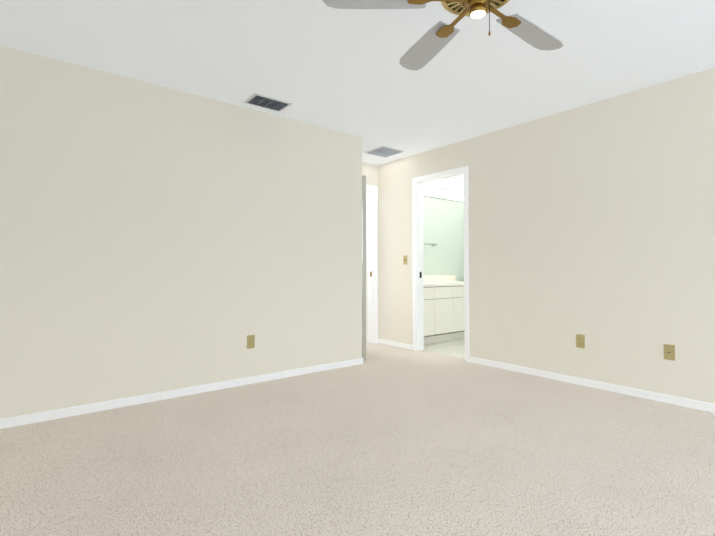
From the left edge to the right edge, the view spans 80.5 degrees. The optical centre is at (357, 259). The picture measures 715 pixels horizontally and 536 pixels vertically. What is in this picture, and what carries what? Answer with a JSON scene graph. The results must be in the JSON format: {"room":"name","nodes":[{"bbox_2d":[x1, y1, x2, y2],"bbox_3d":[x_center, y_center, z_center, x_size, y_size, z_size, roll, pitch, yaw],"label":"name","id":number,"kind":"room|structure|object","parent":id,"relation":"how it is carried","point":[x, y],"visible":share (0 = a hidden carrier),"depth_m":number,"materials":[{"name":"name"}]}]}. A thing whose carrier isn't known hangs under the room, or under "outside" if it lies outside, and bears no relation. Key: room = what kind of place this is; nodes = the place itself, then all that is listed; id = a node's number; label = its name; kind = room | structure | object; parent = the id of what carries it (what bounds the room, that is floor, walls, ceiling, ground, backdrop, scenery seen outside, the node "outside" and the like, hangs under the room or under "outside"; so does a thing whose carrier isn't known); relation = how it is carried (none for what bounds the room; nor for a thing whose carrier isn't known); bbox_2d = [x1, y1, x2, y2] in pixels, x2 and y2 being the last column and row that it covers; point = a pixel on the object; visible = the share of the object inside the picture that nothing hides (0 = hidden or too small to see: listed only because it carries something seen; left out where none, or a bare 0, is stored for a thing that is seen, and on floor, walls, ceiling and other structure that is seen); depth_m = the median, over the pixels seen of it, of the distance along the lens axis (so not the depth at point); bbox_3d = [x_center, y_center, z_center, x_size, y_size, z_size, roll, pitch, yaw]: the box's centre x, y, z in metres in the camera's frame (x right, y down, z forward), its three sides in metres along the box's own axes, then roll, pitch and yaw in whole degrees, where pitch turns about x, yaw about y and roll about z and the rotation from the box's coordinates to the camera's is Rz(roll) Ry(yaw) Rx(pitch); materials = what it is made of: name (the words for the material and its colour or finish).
{"room":"empty bedroom","nodes":[
{"label":"empty bedroom","id":0,"kind":"room"},
{"bbox_2d":[0,46,361,418],"bbox_3d":[-1.325,-0.132,3.516,3.420,2.440,0.115,1,-2,-39],"label":"wall","id":1,"kind":"structure","parent":0,"point":[154,238],"depth_m":3.27,"materials":[{"name":"beige paint"}]},
{"bbox_2d":[0,358,362,428],"bbox_3d":[-1.281,1.056,3.444,3.408,0.062,0.012,1,-2,-39],"label":"baseboard","id":2,"kind":"structure","parent":1,"relation":"attached to","point":[63,412],"depth_m":3.24,"materials":[{"name":"white paint"}]},
{"bbox_2d":[247,335,254,348],"bbox_3d":[-0.940,0.724,3.725,0.070,0.115,0.007,1,-2,-39],"label":"outlet","id":3,"kind":"object","parent":1,"relation":"attached to","point":[250,341],"visible":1,"depth_m":3.72,"materials":[{"name":"beige"}]},
{"bbox_2d":[362,175,365,359],"bbox_3d":[0.038,0.095,5.012,0.174,2.030,0.773,0,-1,-6],"label":"hall door","id":4,"kind":"structure","parent":1,"relation":"in","point":[363,267],"depth_m":4.64,"materials":[{"name":"grey paint"}]},
{"bbox_2d":[0,341,714,535],"bbox_3d":[0.572,1.082,1.884,4.617,0.060,9.430,1,-2,-39],"label":"floor carpet","id":5,"kind":"object","parent":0,"point":[384,440],"visible":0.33,"depth_m":2.22,"materials":[{"name":"beige carpet"}]},
{"bbox_2d":[0,0,714,164],"bbox_3d":[1.332,-1.424,2.546,6.560,0.100,9.430,1,-2,-39],"label":"ceiling","id":6,"kind":"structure","parent":0,"point":[319,63],"depth_m":2.82,"materials":[{"name":"white paint"}]},
{"bbox_2d":[243,93,291,111],"bbox_3d":[-0.769,-1.340,3.632,0.344,0.018,0.234,1,-2,-39],"label":"ceiling vent","id":7,"kind":"object","parent":6,"relation":"in","point":[265,102],"visible":1,"depth_m":3.62,"materials":[{"name":"grey metal"}]},
{"bbox_2d":[364,146,404,157],"bbox_3d":[0.327,-1.307,5.144,0.354,0.018,0.354,1,-2,-39],"label":"ceiling vent","id":8,"kind":"object","parent":6,"relation":"in","point":[384,151],"visible":1,"depth_m":5.11,"materials":[{"name":"grey metal"}]},
{"bbox_2d":[322,0,562,69],"bbox_3d":[0.555,-1.165,1.831,1.216,0.450,1.274,1,-2,-39],"label":"ceiling fan","id":9,"kind":"object","parent":6,"relation":"hanging from","point":[429,45],"visible":1,"depth_m":1.98,"materials":[{"name":"white"}]},
{"bbox_2d":[366,191,367,336],"bbox_3d":[-0.187,-0.068,6.379,0.004,2.440,1.265,1,-2,-39],"label":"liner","id":10,"kind":"object","parent":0,"point":[367,263],"depth_m":5.97,"materials":[{"name":"white paint"}]},
{"bbox_2d":[362,162,463,280],"bbox_3d":[0.122,-0.082,5.743,4.430,2.440,0.115,1,-2,-39],"label":"wall","id":11,"kind":"structure","parent":0,"point":[443,224],"depth_m":6.63,"materials":[{"name":"white"}]},
{"bbox_2d":[366,184,377,343],"bbox_3d":[-0.111,0.061,5.555,0.885,2.145,0.147,1,-2,-39],"label":"door frame","id":12,"kind":"structure","parent":11,"relation":"attached to","point":[372,190],"depth_m":5.77,"materials":[{"name":"white paint"}]},
{"bbox_2d":[424,275,455,282],"bbox_3d":[0.977,0.286,6.327,1.526,0.101,0.020,1,-2,-39],"label":"backsplash","id":13,"kind":"structure","parent":11,"relation":"attached to","point":[427,278],"depth_m":6.52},
{"bbox_2d":[423,175,463,201],"bbox_3d":[1.777,-0.988,5.590,1.824,0.016,2.216,1,-2,-39],"label":"ceiling light panel","id":14,"kind":"object","parent":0,"point":[452,188],"visible":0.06,"depth_m":5.88,"materials":[{"name":"white"}]},
{"bbox_2d":[378,67,714,403],"bbox_3d":[2.297,-0.135,3.360,0.115,2.440,9.315,1,-2,-39],"label":"wall","id":15,"kind":"structure","parent":0,"point":[594,223],"depth_m":3.63,"materials":[{"name":"beige paint"}]},
{"bbox_2d":[378,339,412,349],"bbox_3d":[0.484,1.102,5.505,0.012,0.062,0.643,1,-2,-39],"label":"baseboard","id":16,"kind":"structure","parent":15,"relation":"attached to","point":[396,344],"depth_m":5.47,"materials":[{"name":"white paint"}]},
{"bbox_2d":[403,255,406,264],"bbox_3d":[0.604,0.005,5.374,0.018,0.115,0.070,1,-2,-39],"label":"light switch","id":17,"kind":"object","parent":15,"relation":"attached to","point":[404,259],"visible":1,"depth_m":5.38,"materials":[{"name":"beige"}]},
{"bbox_2d":[412,166,468,361],"bbox_3d":[1.002,0.048,4.980,0.147,2.145,0.840,1,-2,-39],"label":"door frame","id":18,"kind":"structure","parent":15,"relation":"attached to","point":[417,264],"depth_m":5.22,"materials":[{"name":"white paint"}]},
{"bbox_2d":[576,334,584,347],"bbox_3d":[1.944,0.711,3.684,0.007,0.115,0.070,1,-2,-39],"label":"duplex electrical outlet","id":19,"kind":"object","parent":15,"relation":"attached to","point":[580,340],"visible":1,"depth_m":3.68,"materials":[{"name":"beige"}]},
{"bbox_2d":[470,356,714,412],"bbox_3d":[3.185,1.026,2.117,0.012,0.062,6.305,1,-2,-39],"label":"baseboard","id":20,"kind":"structure","parent":15,"relation":"attached to","point":[686,402],"depth_m":3.52,"materials":[{"name":"white paint"}]},
{"bbox_2d":[664,344,674,360],"bbox_3d":[2.344,0.697,3.177,0.016,0.115,0.070,1,-2,-39],"label":"outlet","id":21,"kind":"object","parent":15,"relation":"attached to","point":[669,352],"visible":1,"depth_m":3.18,"materials":[{"name":"beige"}]},
{"label":"outside","id":22,"kind":"structure","parent":0,"visible":0},
{"bbox_2d":[424,338,464,357],"bbox_3d":[1.822,1.164,5.577,1.943,0.060,2.450,1,-2,-39],"label":"floor","id":23,"kind":"structure","parent":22,"point":[456,347],"depth_m":5.44,"materials":[{"name":"beige tile"}]},
{"bbox_2d":[424,283,464,344],"bbox_3d":[1.152,0.758,6.097,1.526,0.776,0.581,1,-2,-39],"label":"bathroom vanity","id":24,"kind":"object","parent":23,"relation":"on","point":[443,308],"depth_m":5.77,"materials":[{"name":"white wood"}]},
{"bbox_2d":[424,283,447,286],"bbox_3d":[1.153,0.351,6.105,1.526,0.039,0.582,1,-2,-39],"label":"countertop","id":25,"kind":"structure","parent":24,"relation":"on","point":[425,284],"depth_m":5.69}
]}

